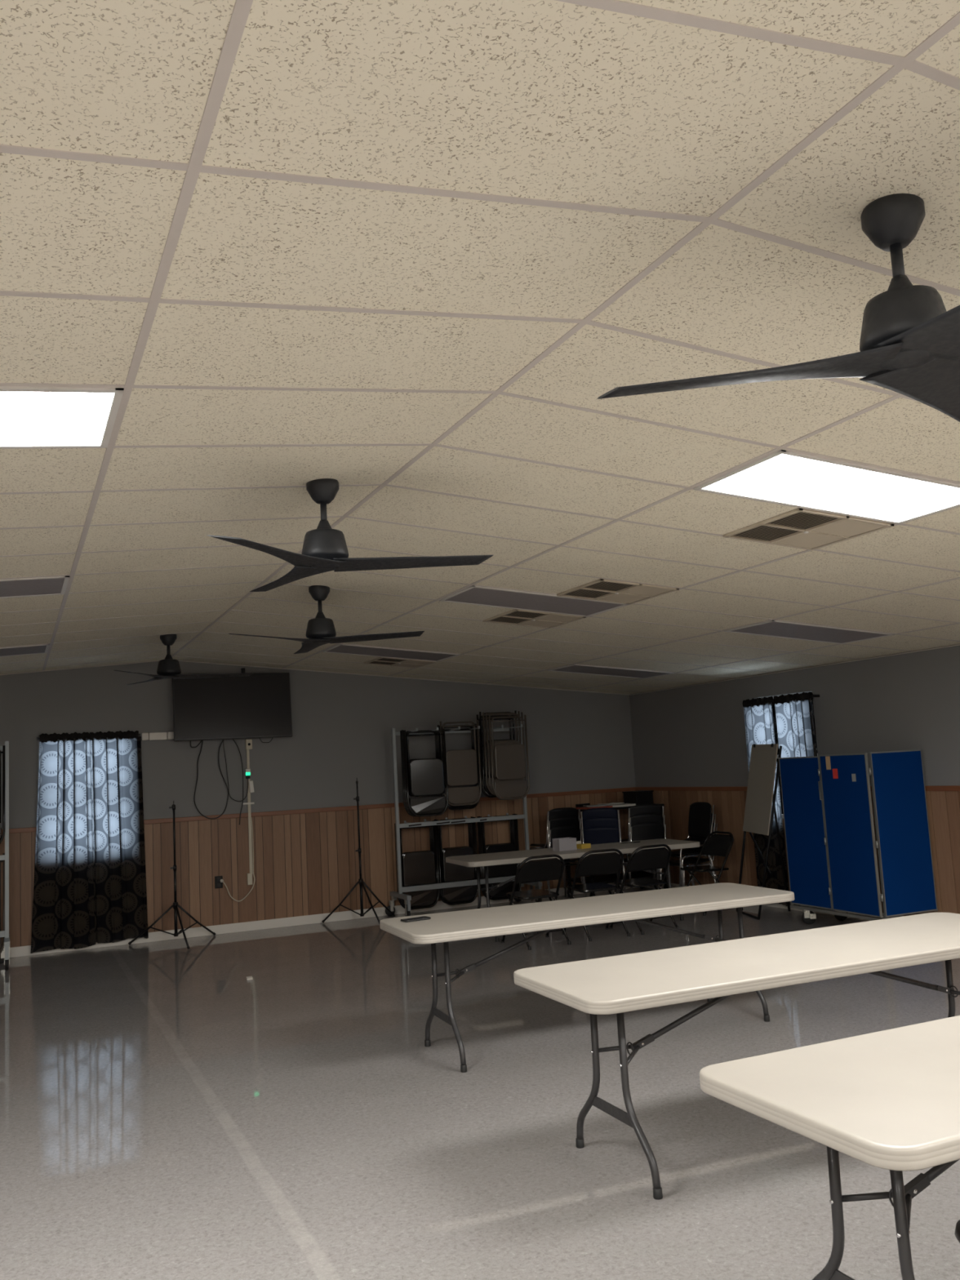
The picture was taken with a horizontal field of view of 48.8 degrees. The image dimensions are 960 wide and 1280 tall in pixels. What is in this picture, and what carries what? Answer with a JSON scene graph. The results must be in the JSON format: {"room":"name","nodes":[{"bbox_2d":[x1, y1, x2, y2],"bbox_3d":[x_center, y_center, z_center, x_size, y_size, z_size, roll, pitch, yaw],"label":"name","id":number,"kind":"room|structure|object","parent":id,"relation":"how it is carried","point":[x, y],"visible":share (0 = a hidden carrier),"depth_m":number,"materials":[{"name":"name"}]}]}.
{"room":"event hall","nodes":[
{"label":"event hall","id":0,"kind":"room"},
{"bbox_2d":[0,660,635,829],"bbox_3d":[-3.241,1.642,11.047,11.286,2.877,0.140,0,-7,-24],"label":"wall","id":1,"kind":"structure","parent":0,"point":[342,723],"depth_m":11.66,"materials":[{"name":"grey paint"}]},
{"bbox_2d":[142,731,173,740],"bbox_3d":[-3.340,0.998,10.968,0.322,0.080,0.092,0,-7,-24],"label":"emergency light","id":2,"kind":"object","parent":1,"relation":"attached to","point":[156,735],"visible":1,"depth_m":10.96,"materials":[{"name":"white plastic"}]},
{"bbox_2d":[193,740,228,819],"bbox_3d":[-2.834,1.460,11.144,0.363,0.848,0.018,0,-7,-24],"label":"cable","id":3,"kind":"object","parent":1,"relation":"attached to","point":[202,740],"visible":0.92,"depth_m":11.13,"materials":[{"name":"black plastic"}]},
{"bbox_2d":[214,875,222,888],"bbox_3d":[-2.728,2.529,11.050,0.080,0.125,0.021,0,-7,-24],"label":"wall outlet","id":4,"kind":"object","parent":1,"relation":"attached to","point":[218,884],"visible":1,"depth_m":11.04,"materials":[{"name":"black plastic"}]},
{"bbox_2d":[172,667,292,741],"bbox_3d":[-2.638,0.678,11.277,1.238,0.760,0.174,0,-7,-24],"label":"television","id":5,"kind":"object","parent":1,"relation":"attached to","point":[255,705],"visible":0.83,"depth_m":11.21,"materials":[{"name":"black plastic"}]},
{"bbox_2d":[232,739,243,824],"bbox_3d":[-2.566,1.493,11.223,0.115,0.923,0.017,0,-7,-24],"label":"cable","id":6,"kind":"object","parent":5,"relation":"hanging from","point":[233,740],"visible":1,"depth_m":11.24,"materials":[{"name":"black plastic"}]},
{"bbox_2d":[222,739,248,801],"bbox_3d":[-2.594,1.378,11.245,0.259,0.681,0.016,0,-7,-24],"label":"cable","id":7,"kind":"object","parent":1,"relation":"attached to","point":[223,740],"visible":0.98,"depth_m":11.21,"materials":[{"name":"black plastic"}]},
{"bbox_2d":[243,738,254,884],"bbox_3d":[-2.465,1.825,11.264,0.122,1.530,0.047,0,-7,-24],"label":"cable raceway","id":8,"kind":"object","parent":1,"relation":"attached to","point":[248,742],"visible":1,"depth_m":11.26,"materials":[{"name":"beige plastic"}]},
{"bbox_2d":[220,817,254,901],"bbox_3d":[-2.555,2.313,11.131,0.363,0.865,0.040,0,-7,-25],"label":"extension cord","id":9,"kind":"object","parent":8,"relation":"attached to","point":[221,880],"visible":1,"depth_m":11.16,"materials":[{"name":"beige plastic"}]},
{"bbox_2d":[0,791,630,947],"bbox_3d":[-3.167,2.471,10.880,11.286,1.186,0.010,0,-7,-24],"label":"wainscoting","id":10,"kind":"structure","parent":1,"relation":"attached to","point":[305,864],"depth_m":11.35,"materials":[{"name":"brown wood"}]},
{"bbox_2d":[1,786,635,834],"bbox_3d":[-3.196,1.865,10.946,11.286,0.045,0.022,0,-7,-24],"label":"trim","id":11,"kind":"structure","parent":1,"relation":"attached to","point":[631,788],"depth_m":11.55,"materials":[{"name":"brown wood"}]},
{"bbox_2d":[9,882,634,957],"bbox_3d":[-3.134,3.010,10.808,11.286,0.095,0.008,0,-7,-24],"label":"baseboard","id":12,"kind":"structure","parent":1,"relation":"attached to","point":[21,951],"depth_m":11.18,"materials":[{"name":"white"}]},
{"bbox_3d":[-3.956,0.979,10.715,0.981,0.024,0.053,0,-7,-24],"label":"curtain rod","id":13,"kind":"object","parent":1,"relation":"attached to","visible":0},
{"bbox_2d":[30,732,95,953],"bbox_3d":[-4.124,1.976,10.460,0.594,2.120,0.065,0,-7,-24],"label":"curtain","id":14,"kind":"object","parent":13,"relation":"hanging from","point":[64,907],"visible":1,"depth_m":10.45,"materials":[{"name":"fabric"}]},
{"bbox_2d":[89,730,148,943],"bbox_3d":[-3.643,1.966,10.676,0.534,2.099,0.065,0,-7,-24],"label":"curtain","id":15,"kind":"object","parent":13,"relation":"hanging from","point":[120,895],"visible":1,"depth_m":10.66,"materials":[{"name":"fabric"}]},
{"bbox_2d":[0,0,959,694],"bbox_3d":[-0.181,-0.533,4.190,11.286,0.489,15.312,0,-7,-24],"label":"ceiling","id":16,"kind":"structure","parent":0,"point":[544,100],"depth_m":2.83,"materials":[{"name":"tile"}]},
{"bbox_2d":[0,644,49,657],"bbox_3d":[-4.183,0.122,8.686,1.190,0.108,0.584,0,-7,-24],"label":"ceiling light","id":17,"kind":"object","parent":16,"relation":"attached to","point":[43,648],"visible":1,"depth_m":8.84,"materials":[{"name":"white plastic"}]},
{"bbox_2d":[0,575,69,598],"bbox_3d":[-2.951,-0.269,5.925,1.190,0.108,0.584,0,-7,-24],"label":"ceiling light","id":18,"kind":"object","parent":16,"relation":"attached to","point":[52,585],"visible":1,"depth_m":6.08,"materials":[{"name":"white plastic"}]},
{"bbox_2d":[0,386,124,448],"bbox_3d":[-1.718,-0.660,3.165,1.190,0.108,0.584,0,-7,-24],"label":"ceiling light","id":19,"kind":"object","parent":16,"relation":"attached to","point":[31,417],"visible":1,"depth_m":3.31,"materials":[{"name":"white plastic"}]},
{"bbox_2d":[113,634,254,684],"bbox_3d":[-2.803,0.155,9.165,1.143,0.386,1.256,-9,-9,43],"label":"ceiling fan","id":20,"kind":"object","parent":16,"relation":"hanging from","point":[167,668],"visible":0.99,"depth_m":9.05,"materials":[{"name":"black metal"}]},
{"bbox_2d":[227,585,424,653],"bbox_3d":[-1.156,-0.153,7.219,1.256,0.386,1.143,0,-7,-22],"label":"ceiling fan","id":21,"kind":"object","parent":16,"relation":"hanging from","point":[320,630],"visible":1,"depth_m":7.02,"materials":[{"name":"black metal"}]},
{"bbox_2d":[208,478,493,591],"bbox_3d":[-0.787,-0.482,4.658,1.256,0.386,1.143,2,-8,-37],"label":"ceiling fan","id":22,"kind":"object","parent":16,"relation":"hanging from","point":[325,549],"visible":1,"depth_m":4.52,"materials":[{"name":"black metal"}]},
{"bbox_2d":[322,644,459,661],"bbox_3d":[-0.856,0.126,10.170,1.189,0.111,0.584,0,-7,-24],"label":"ceiling light","id":23,"kind":"object","parent":16,"relation":"attached to","point":[340,648],"visible":1,"depth_m":10.15,"materials":[{"name":"white plastic"}]},
{"bbox_2d":[364,657,436,668],"bbox_3d":[-0.824,0.231,10.843,0.582,0.062,0.584,0,-7,-24],"label":"ceiling vent","id":24,"kind":"object","parent":16,"relation":"in","point":[386,661],"visible":1,"depth_m":10.83,"materials":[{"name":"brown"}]},
{"bbox_2d":[0,0,959,692],"bbox_3d":[-0.182,-0.531,4.193,11.278,0.491,15.300,0,-7,-24],"label":"ceiling grid","id":25,"kind":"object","parent":16,"relation":"attached to","point":[242,8],"depth_m":3.00,"materials":[{"name":"beige metal"}]},
{"bbox_2d":[439,585,629,617],"bbox_3d":[0.377,-0.265,7.410,1.189,0.111,0.584,0,-7,-24],"label":"ceiling light","id":26,"kind":"object","parent":16,"relation":"attached to","point":[473,595],"visible":1,"depth_m":7.39,"materials":[{"name":"white plastic"}]},
{"bbox_2d":[483,608,586,628],"bbox_3d":[0.409,-0.159,8.083,0.582,0.062,0.584,0,-7,-24],"label":"ceiling vent","id":27,"kind":"object","parent":16,"relation":"in","point":[515,617],"visible":1,"depth_m":8.06,"materials":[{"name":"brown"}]},
{"bbox_2d":[546,664,674,678],"bbox_3d":[1.373,0.334,11.136,1.189,0.111,0.584,0,-7,-24],"label":"ceiling light","id":28,"kind":"object","parent":16,"relation":"attached to","point":[577,668],"visible":1,"depth_m":11.12,"materials":[{"name":"white"}]},
{"bbox_2d":[556,578,679,604],"bbox_3d":[0.902,-0.316,6.979,0.582,0.062,0.584,0,-7,-24],"label":"ceiling vent","id":29,"kind":"object","parent":16,"relation":"in","point":[601,589],"visible":1,"depth_m":6.96,"materials":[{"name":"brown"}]},
{"bbox_2d":[596,193,959,422],"bbox_3d":[1.048,-0.816,2.596,1.256,0.386,1.143,-9,-9,39],"label":"ceiling fan","id":30,"kind":"object","parent":16,"relation":"hanging from","point":[909,343],"visible":1,"depth_m":2.44,"materials":[{"name":"black metal"}]},
{"bbox_2d":[723,507,893,550],"bbox_3d":[1.641,-0.550,5.322,0.582,0.062,0.584,0,-7,-24],"label":"ceiling vent","id":31,"kind":"object","parent":16,"relation":"in","point":[798,528],"visible":1,"depth_m":5.29,"materials":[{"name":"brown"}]},
{"bbox_2d":[724,620,894,644],"bbox_3d":[2.606,-0.057,8.376,1.189,0.111,0.584,0,-7,-24],"label":"ceiling light","id":32,"kind":"object","parent":16,"relation":"attached to","point":[776,628],"visible":1,"depth_m":8.36,"materials":[{"name":"white plastic"}]},
{"bbox_2d":[693,449,959,524],"bbox_3d":[1.609,-0.656,4.650,1.189,0.111,0.584,0,-7,-24],"label":"ceiling light","id":33,"kind":"object","parent":16,"relation":"attached to","point":[782,477],"visible":1,"depth_m":4.62,"materials":[{"name":"white plastic"}]},
{"bbox_2d":[0,887,959,1279],"bbox_3d":[-0.042,2.078,3.882,11.286,0.001,15.312,0,-7,-24],"label":"floor","id":34,"kind":"structure","parent":0,"point":[167,1113],"depth_m":4.86,"materials":[{"name":"grey tile"}]},
{"bbox_2d":[0,741,9,970],"bbox_3d":[-5.128,1.966,9.445,1.702,2.053,0.589,0,-7,-24],"label":"cart","id":35,"kind":"object","parent":34,"relation":"on","point":[5,955],"visible":0.94,"depth_m":9.77,"materials":[{"name":"grey paint"}]},
{"bbox_2d":[0,745,4,844],"bbox_3d":[-4.607,1.452,9.691,0.471,0.948,0.047,0,-7,-24],"label":"folded chair","id":36,"kind":"object","parent":35,"relation":"hanging from","point":[2,837],"visible":1,"depth_m":9.78,"materials":[{"name":"black metal"}]},
{"bbox_2d":[0,860,4,954],"bbox_3d":[-4.611,2.469,9.700,0.471,0.948,0.047,0,-7,-24],"label":"folded chair","id":37,"kind":"object","parent":35,"relation":"hanging from","point":[2,947],"visible":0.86,"depth_m":9.79,"materials":[{"name":"brown metal"}]},
{"bbox_2d":[128,800,215,949],"bbox_3d":[-3.011,2.305,10.495,0.864,1.402,0.744,0,-7,-24],"label":"stand","id":38,"kind":"object","parent":34,"relation":"on","point":[175,905],"visible":1,"depth_m":10.57,"materials":[{"name":"black metal"}]},
{"bbox_2d":[321,777,395,925],"bbox_3d":[-1.268,2.235,11.240,0.802,1.532,0.732,-1,-7,-15],"label":"stand","id":39,"kind":"object","parent":34,"relation":"on","point":[360,882],"visible":0.98,"depth_m":11.34,"materials":[{"name":"black metal"}]},
{"bbox_2d":[385,724,542,916],"bbox_3d":[-0.223,1.997,11.906,1.702,2.053,0.589,0,-7,-24],"label":"cart","id":40,"kind":"object","parent":34,"relation":"on","point":[406,898],"visible":0.66,"depth_m":11.73,"materials":[{"name":"grey paint"}]},
{"bbox_2d":[394,820,435,909],"bbox_3d":[-0.711,2.508,11.795,0.471,0.948,0.047,0,-7,-24],"label":"folded chair","id":41,"kind":"object","parent":40,"relation":"hanging from","point":[432,820],"visible":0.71,"depth_m":11.72,"materials":[{"name":"black metal"}]},
{"bbox_2d":[400,730,436,816],"bbox_3d":[-0.646,1.477,11.771,0.471,0.948,0.047,0,-7,-24],"label":"folded chair","id":42,"kind":"object","parent":40,"relation":"hanging from","point":[400,731],"visible":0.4,"depth_m":11.69,"materials":[{"name":"black metal"}]},
{"bbox_2d":[399,820,437,907],"bbox_3d":[-0.695,2.498,11.759,0.471,0.948,0.047,0,-7,-24],"label":"folded chair","id":43,"kind":"object","parent":40,"relation":"hanging from","point":[433,820],"visible":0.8,"depth_m":11.85,"materials":[{"name":"black metal"}]},
{"bbox_2d":[399,820,439,910],"bbox_3d":[-0.679,2.494,11.723,0.471,0.948,0.047,0,-7,-24],"label":"folded chair","id":44,"kind":"object","parent":40,"relation":"hanging from","point":[418,868],"visible":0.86,"depth_m":11.70,"materials":[{"name":"black metal"}]},
{"bbox_2d":[401,729,439,815],"bbox_3d":[-0.630,1.466,11.735,0.471,0.948,0.047,0,-7,-24],"label":"folded chair","id":45,"kind":"object","parent":40,"relation":"hanging from","point":[402,730],"visible":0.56,"depth_m":11.67,"materials":[{"name":"black metal"}]},
{"bbox_2d":[402,728,445,816],"bbox_3d":[-0.614,1.466,11.699,0.471,0.948,0.047,0,-7,-24],"label":"folded chair","id":46,"kind":"object","parent":40,"relation":"hanging from","point":[438,744],"visible":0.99,"depth_m":11.64,"materials":[{"name":"black metal"}]},
{"bbox_2d":[404,728,448,817],"bbox_3d":[-0.588,1.459,11.643,0.471,0.948,0.047,-1,-9,-20],"label":"folded chair","id":47,"kind":"object","parent":40,"relation":"hanging from","point":[426,776],"visible":0.99,"depth_m":11.61,"materials":[{"name":"black metal"}]},
{"bbox_2d":[434,816,475,902],"bbox_3d":[-0.278,2.497,11.990,0.471,0.948,0.047,0,-7,-24],"label":"folded chair","id":48,"kind":"object","parent":40,"relation":"hanging from","point":[471,816],"visible":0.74,"depth_m":12.09,"materials":[{"name":"black metal"}]},
{"bbox_2d":[435,817,476,903],"bbox_3d":[-0.262,2.493,11.953,0.471,0.948,0.047,0,-7,-24],"label":"folded chair","id":49,"kind":"object","parent":40,"relation":"hanging from","point":[472,817],"visible":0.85,"depth_m":12.02,"materials":[{"name":"black metal"}]},
{"bbox_2d":[436,817,477,905],"bbox_3d":[-0.246,2.490,11.917,0.471,0.948,0.047,0,-7,-24],"label":"folded chair","id":50,"kind":"object","parent":40,"relation":"hanging from","point":[451,872],"visible":0.86,"depth_m":11.87,"materials":[{"name":"black metal"}]},
{"bbox_2d":[438,724,479,809],"bbox_3d":[-0.226,1.431,11.921,0.471,0.948,0.047,0,-7,-24],"label":"folded chair","id":51,"kind":"object","parent":40,"relation":"hanging from","point":[468,806],"visible":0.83,"depth_m":11.92,"materials":[{"name":"black metal"}]},
{"bbox_2d":[440,720,481,806],"bbox_3d":[-0.212,1.382,11.890,0.471,0.948,0.047,0,-7,-24],"label":"folded chair","id":52,"kind":"object","parent":40,"relation":"hanging from","point":[461,764],"visible":1,"depth_m":11.87,"materials":[{"name":"brown metal"}]},
{"bbox_2d":[476,714,515,797],"bbox_3d":[0.199,1.327,12.169,0.471,0.948,0.047,0,-7,-24],"label":"folded chair","id":53,"kind":"object","parent":40,"relation":"hanging from","point":[483,789],"visible":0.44,"depth_m":12.09,"materials":[{"name":"black metal"}]},
{"bbox_2d":[476,813,515,897],"bbox_3d":[0.206,2.501,12.205,0.471,0.948,0.047,0,-7,-24],"label":"folded chair","id":54,"kind":"object","parent":40,"relation":"hanging from","point":[513,814],"visible":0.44,"depth_m":12.13,"materials":[{"name":"black metal"}]},
{"bbox_2d":[479,711,518,795],"bbox_3d":[0.231,1.291,12.131,0.471,0.948,0.047,0,-7,-24],"label":"folded chair","id":55,"kind":"object","parent":40,"relation":"hanging from","point":[480,714],"visible":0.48,"depth_m":12.06,"materials":[{"name":"black metal"}]},
{"bbox_2d":[478,813,519,898],"bbox_3d":[0.222,2.493,12.169,0.471,0.948,0.047,0,-7,-24],"label":"folded chair","id":56,"kind":"object","parent":40,"relation":"hanging from","point":[513,814],"visible":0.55,"depth_m":12.18,"materials":[{"name":"black metal"}]},
{"bbox_2d":[480,813,520,900],"bbox_3d":[0.238,2.490,12.133,0.471,0.948,0.047,0,-7,-24],"label":"folded chair","id":57,"kind":"object","parent":40,"relation":"hanging from","point":[501,870],"visible":0.6,"depth_m":12.09,"materials":[{"name":"black metal"}]},
{"bbox_2d":[482,711,521,795],"bbox_3d":[0.265,1.294,12.089,0.471,0.948,0.047,0,-7,-24],"label":"folded chair","id":58,"kind":"object","parent":40,"relation":"hanging from","point":[518,712],"visible":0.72,"depth_m":12.02,"materials":[{"name":"brown metal"}]},
{"bbox_2d":[484,711,526,795],"bbox_3d":[0.300,1.302,12.046,0.471,0.948,0.047,0,-7,-24],"label":"folded chair","id":59,"kind":"object","parent":40,"relation":"hanging from","point":[496,743],"visible":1,"depth_m":12.00,"materials":[{"name":"brown metal"}]},
{"bbox_2d":[488,715,529,799],"bbox_3d":[0.336,1.331,12.000,0.471,0.948,0.047,0,-7,-24],"label":"folded chair","id":60,"kind":"object","parent":40,"relation":"hanging from","point":[509,759],"visible":1,"depth_m":11.96,"materials":[{"name":"brown metal"}]},
{"bbox_2d":[501,854,571,950],"bbox_3d":[0.489,2.312,9.462,0.480,0.785,0.509,0,-7,-24],"label":"folding chair","id":61,"kind":"object","parent":34,"relation":"on","point":[552,868],"visible":0.89,"depth_m":9.35,"materials":[{"name":"black metal"}]},
{"bbox_2d":[530,825,582,901],"bbox_3d":[0.887,2.561,12.152,0.463,0.863,0.548,0,-7,-24],"label":"chair","id":62,"kind":"object","parent":34,"relation":"on","point":[566,833],"visible":0.3,"depth_m":11.99,"materials":[{"name":"black plastic"}]},
{"bbox_2d":[529,816,582,890],"bbox_3d":[0.877,2.463,12.175,0.463,0.863,0.548,0,-7,-24],"label":"chair","id":63,"kind":"object","parent":62,"relation":"on","point":[565,820],"visible":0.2,"depth_m":11.99,"materials":[{"name":"black plastic"}]},
{"bbox_2d":[529,807,582,886],"bbox_3d":[0.867,2.366,12.197,0.463,0.863,0.548,0,-7,-24],"label":"chair","id":64,"kind":"object","parent":63,"relation":"on","point":[564,811],"visible":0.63,"depth_m":12.02,"materials":[{"name":"black plastic"}]},
{"bbox_2d":[445,838,700,942],"bbox_3d":[0.938,2.409,10.284,2.440,0.737,0.762,-1,-7,-20],"label":"folding table","id":65,"kind":"object","parent":34,"relation":"on","point":[477,860],"visible":0.59,"depth_m":10.10,"materials":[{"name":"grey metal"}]},
{"bbox_2d":[576,843,591,848],"bbox_3d":[1.019,2.025,10.397,0.115,0.044,0.085,1,-8,-33],"label":"box","id":66,"kind":"object","parent":65,"relation":"on","point":[582,846],"visible":1,"depth_m":10.36,"materials":[{"name":"yellow cardboard"}]},
{"bbox_3d":[0.822,1.986,10.286,0.190,0.115,0.140,0,-7,-24],"label":"storage bin","id":67,"kind":"object","parent":65,"relation":"on","visible":0},
{"bbox_2d":[555,840,568,849],"bbox_3d":[0.799,1.994,10.275,0.100,0.080,0.090,0,-7,-24],"label":"paper packet","id":68,"kind":"object","parent":67,"relation":"in","point":[560,845],"visible":1,"depth_m":10.24,"materials":[{"name":"grey paper"}]},
{"bbox_2d":[379,882,794,1072],"bbox_3d":[0.684,1.949,6.266,2.440,0.737,0.762,0,-7,-22],"label":"folding table","id":69,"kind":"object","parent":34,"relation":"on","point":[545,917],"visible":0.85,"depth_m":6.09,"materials":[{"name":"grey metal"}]},
{"bbox_2d":[400,915,431,922],"bbox_3d":[-0.370,1.606,6.087,0.165,0.011,0.080,1,-8,-31],"label":"mobile phone","id":70,"kind":"object","parent":69,"relation":"on","point":[424,917],"visible":1,"depth_m":6.06,"materials":[{"name":"black"}]},
{"bbox_2d":[562,848,630,941],"bbox_3d":[1.054,2.314,9.736,0.480,0.785,0.509,0,-7,-21],"label":"folding chair","id":71,"kind":"object","parent":34,"relation":"on","point":[600,864],"visible":0.89,"depth_m":9.62,"materials":[{"name":"black metal"}]},
{"bbox_2d":[581,826,624,897],"bbox_3d":[1.359,2.479,11.672,0.463,0.863,0.548,-4,-7,6],"label":"chair","id":72,"kind":"object","parent":34,"relation":"on","point":[603,834],"visible":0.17,"depth_m":11.47,"materials":[{"name":"blue fabric"}]},
{"bbox_2d":[581,817,626,897],"bbox_3d":[1.355,2.382,11.695,0.463,0.863,0.548,-4,-7,6],"label":"chair","id":73,"kind":"object","parent":72,"relation":"on","point":[595,821],"visible":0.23,"depth_m":11.49,"materials":[{"name":"blue plastic"}]},
{"bbox_2d":[580,807,626,887],"bbox_3d":[1.351,2.284,11.719,0.463,0.863,0.548,-4,-7,6],"label":"chair","id":74,"kind":"object","parent":73,"relation":"on","point":[602,811],"visible":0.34,"depth_m":11.51,"materials":[{"name":"blue plastic"}]},
{"bbox_2d":[565,803,667,897],"bbox_3d":[1.602,2.488,12.513,1.060,1.032,0.640,0,-7,-24],"label":"utility cart","id":75,"kind":"object","parent":34,"relation":"on","point":[606,878],"visible":0.26,"depth_m":12.41,"materials":[{"name":"black plastic"}]},
{"bbox_2d":[565,871,666,883],"bbox_3d":[1.619,2.802,12.476,1.060,0.025,0.600,0,-7,-24],"label":"shelf","id":76,"kind":"object","parent":75,"relation":"attached to","point":[606,878],"depth_m":12.41,"materials":[{"name":"black plastic"}]},
{"bbox_2d":[576,803,664,811],"bbox_3d":[1.575,1.988,12.572,1.060,0.025,0.600,0,-7,-24],"label":"shelf","id":77,"kind":"object","parent":75,"relation":"attached to","point":[620,807],"depth_m":12.29,"materials":[{"name":"black plastic"}]},
{"bbox_2d":[622,790,653,804],"bbox_3d":[1.897,1.892,12.685,0.262,0.160,0.272,1,-8,-29],"label":"storage box","id":78,"kind":"object","parent":75,"relation":"on","point":[639,797],"visible":0.83,"depth_m":12.59,"materials":[{"name":"black plastic"}]},
{"bbox_2d":[617,822,668,893],"bbox_3d":[1.832,2.485,11.934,0.463,0.863,0.548,-2,-7,-12],"label":"chair","id":79,"kind":"object","parent":34,"relation":"on","point":[651,830],"visible":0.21,"depth_m":11.74,"materials":[{"name":"black fabric"}]},
{"bbox_2d":[616,813,668,892],"bbox_3d":[1.824,2.388,11.957,0.463,0.863,0.548,-2,-7,-12],"label":"chair","id":80,"kind":"object","parent":79,"relation":"on","point":[647,817],"visible":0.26,"depth_m":11.76,"materials":[{"name":"black fabric"}]},
{"bbox_2d":[615,804,667,879],"bbox_3d":[1.817,2.290,11.980,0.463,0.863,0.548,-2,-7,-12],"label":"chair","id":81,"kind":"object","parent":80,"relation":"on","point":[644,808],"visible":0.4,"depth_m":11.78,"materials":[{"name":"black metal"}]},
{"bbox_2d":[609,844,679,934],"bbox_3d":[1.527,2.313,9.936,0.480,0.785,0.509,0,-7,-26],"label":"folding chair","id":82,"kind":"object","parent":34,"relation":"on","point":[653,858],"visible":0.82,"depth_m":9.83,"materials":[{"name":"black metal"}]},
{"bbox_2d":[659,823,718,886],"bbox_3d":[2.261,2.405,11.449,0.548,0.863,0.463,0,-7,-24],"label":"chair","id":83,"kind":"object","parent":34,"relation":"on","point":[692,860],"visible":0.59,"depth_m":11.40,"materials":[{"name":"black plastic"}]},
{"bbox_2d":[658,813,716,888],"bbox_3d":[2.245,2.306,11.456,0.548,0.863,0.463,0,-7,-24],"label":"chair","id":84,"kind":"object","parent":83,"relation":"on","point":[693,852],"visible":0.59,"depth_m":11.40,"materials":[{"name":"black plastic"}]},
{"bbox_2d":[655,801,717,887],"bbox_3d":[2.229,2.207,11.463,0.548,0.863,0.463,0,-7,-24],"label":"chair","id":85,"kind":"object","parent":84,"relation":"on","point":[700,824],"visible":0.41,"depth_m":11.55,"materials":[{"name":"black plastic"}]},
{"bbox_2d":[680,831,743,915],"bbox_3d":[2.341,2.380,10.870,0.509,0.785,0.480,0,-7,-24],"label":"folding chair","id":86,"kind":"object","parent":34,"relation":"on","point":[718,845],"visible":0.77,"depth_m":10.90,"materials":[{"name":"black metal"}]},
{"bbox_2d":[513,912,959,1199],"bbox_3d":[1.404,1.710,4.562,2.440,0.737,0.762,0,-7,-23],"label":"folding table","id":87,"kind":"object","parent":34,"relation":"on","point":[618,984],"visible":0.88,"depth_m":4.33,"materials":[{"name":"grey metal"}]},
{"bbox_2d":[736,743,790,919],"bbox_3d":[2.791,1.861,10.445,0.473,1.668,0.655,-3,-7,-4],"label":"easel","id":88,"kind":"object","parent":34,"relation":"on","point":[760,796],"visible":0.98,"depth_m":10.45,"materials":[{"name":"beige"}]},
{"bbox_2d":[699,1015,959,1279],"bbox_3d":[1.862,1.508,3.050,2.440,0.737,0.762,0,-7,-24],"label":"folding table","id":89,"kind":"object","parent":34,"relation":"on","point":[889,1099],"visible":1,"depth_m":2.71,"materials":[{"name":"plastic"}]},
{"bbox_2d":[777,749,937,924],"bbox_3d":[3.316,1.769,9.351,0.616,1.540,1.228,0,-7,-24],"label":"divider","id":90,"kind":"object","parent":34,"relation":"on","point":[831,844],"visible":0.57,"depth_m":8.97,"materials":[{"name":"blue fabric"}]},
{"bbox_2d":[954,1219,959,1243],"bbox_3d":[1.420,1.409,2.408,0.460,0.831,0.522,0,-7,-24],"label":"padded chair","id":91,"kind":"object","parent":34,"relation":"on","point":[957,1233],"visible":1,"depth_m":2.52,"materials":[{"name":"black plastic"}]},
{"bbox_2d":[629,644,959,818],"bbox_3d":[5.112,0.892,6.351,0.140,2.388,15.312,0,-7,-24],"label":"wall","id":92,"kind":"structure","parent":0,"point":[692,735],"depth_m":10.14,"materials":[{"name":"grey paint"}]},
{"bbox_2d":[0,644,959,695],"bbox_3d":[-0.180,-0.525,4.189,11.286,0.498,15.312,0,-7,-24],"label":"trim","id":93,"kind":"structure","parent":92,"relation":"attached to","point":[958,644],"depth_m":11.40,"materials":[{"name":"beige"}]},
{"bbox_2d":[644,883,903,921],"bbox_3d":[5.098,2.028,6.174,0.008,0.095,15.294,0,-7,-24],"label":"baseboard","id":94,"kind":"structure","parent":92,"relation":"attached to","point":[775,904],"depth_m":10.65,"materials":[{"name":"white"}]},
{"bbox_2d":[760,691,817,817],"bbox_3d":[3.178,1.177,10.730,0.040,1.250,0.920,0,-7,-24],"label":"window","id":95,"kind":"structure","parent":92,"relation":"in","point":[775,724],"depth_m":10.93,"materials":[{"name":"white plastic"}]},
{"bbox_2d":[770,694,819,701],"bbox_3d":[3.036,0.610,10.722,0.087,0.024,1.071,0,-7,-24],"label":"curtain rod","id":96,"kind":"object","parent":92,"relation":"attached to","point":[811,695],"visible":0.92,"depth_m":10.24,"materials":[{"name":"black metal"}]},
{"bbox_2d":[742,696,790,906],"bbox_3d":[2.928,1.635,10.840,0.065,2.095,0.482,0,-7,-24],"label":"curtain","id":97,"kind":"object","parent":96,"relation":"hanging from","point":[758,717],"visible":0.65,"depth_m":10.81,"materials":[{"name":"fabric"}]},
{"bbox_2d":[773,691,834,911],"bbox_3d":[3.158,1.562,10.326,0.065,2.094,0.606,0,-7,-24],"label":"curtain","id":98,"kind":"object","parent":96,"relation":"hanging from","point":[793,713],"visible":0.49,"depth_m":10.41,"materials":[{"name":"fabric"}]},
{"bbox_2d":[635,785,959,791],"bbox_3d":[5.042,0.882,6.309,0.022,0.045,15.290,0,-7,-24],"label":"trim","id":99,"kind":"structure","parent":92,"relation":"attached to","point":[935,788],"depth_m":11.70,"materials":[{"name":"brown wood"}]},
{"bbox_2d":[649,791,959,915],"bbox_3d":[5.074,1.488,6.250,0.010,1.186,15.312,0,-7,-24],"label":"wainscoting","id":100,"kind":"structure","parent":92,"relation":"attached to","point":[943,806],"depth_m":11.28,"materials":[{"name":"brown wood"}]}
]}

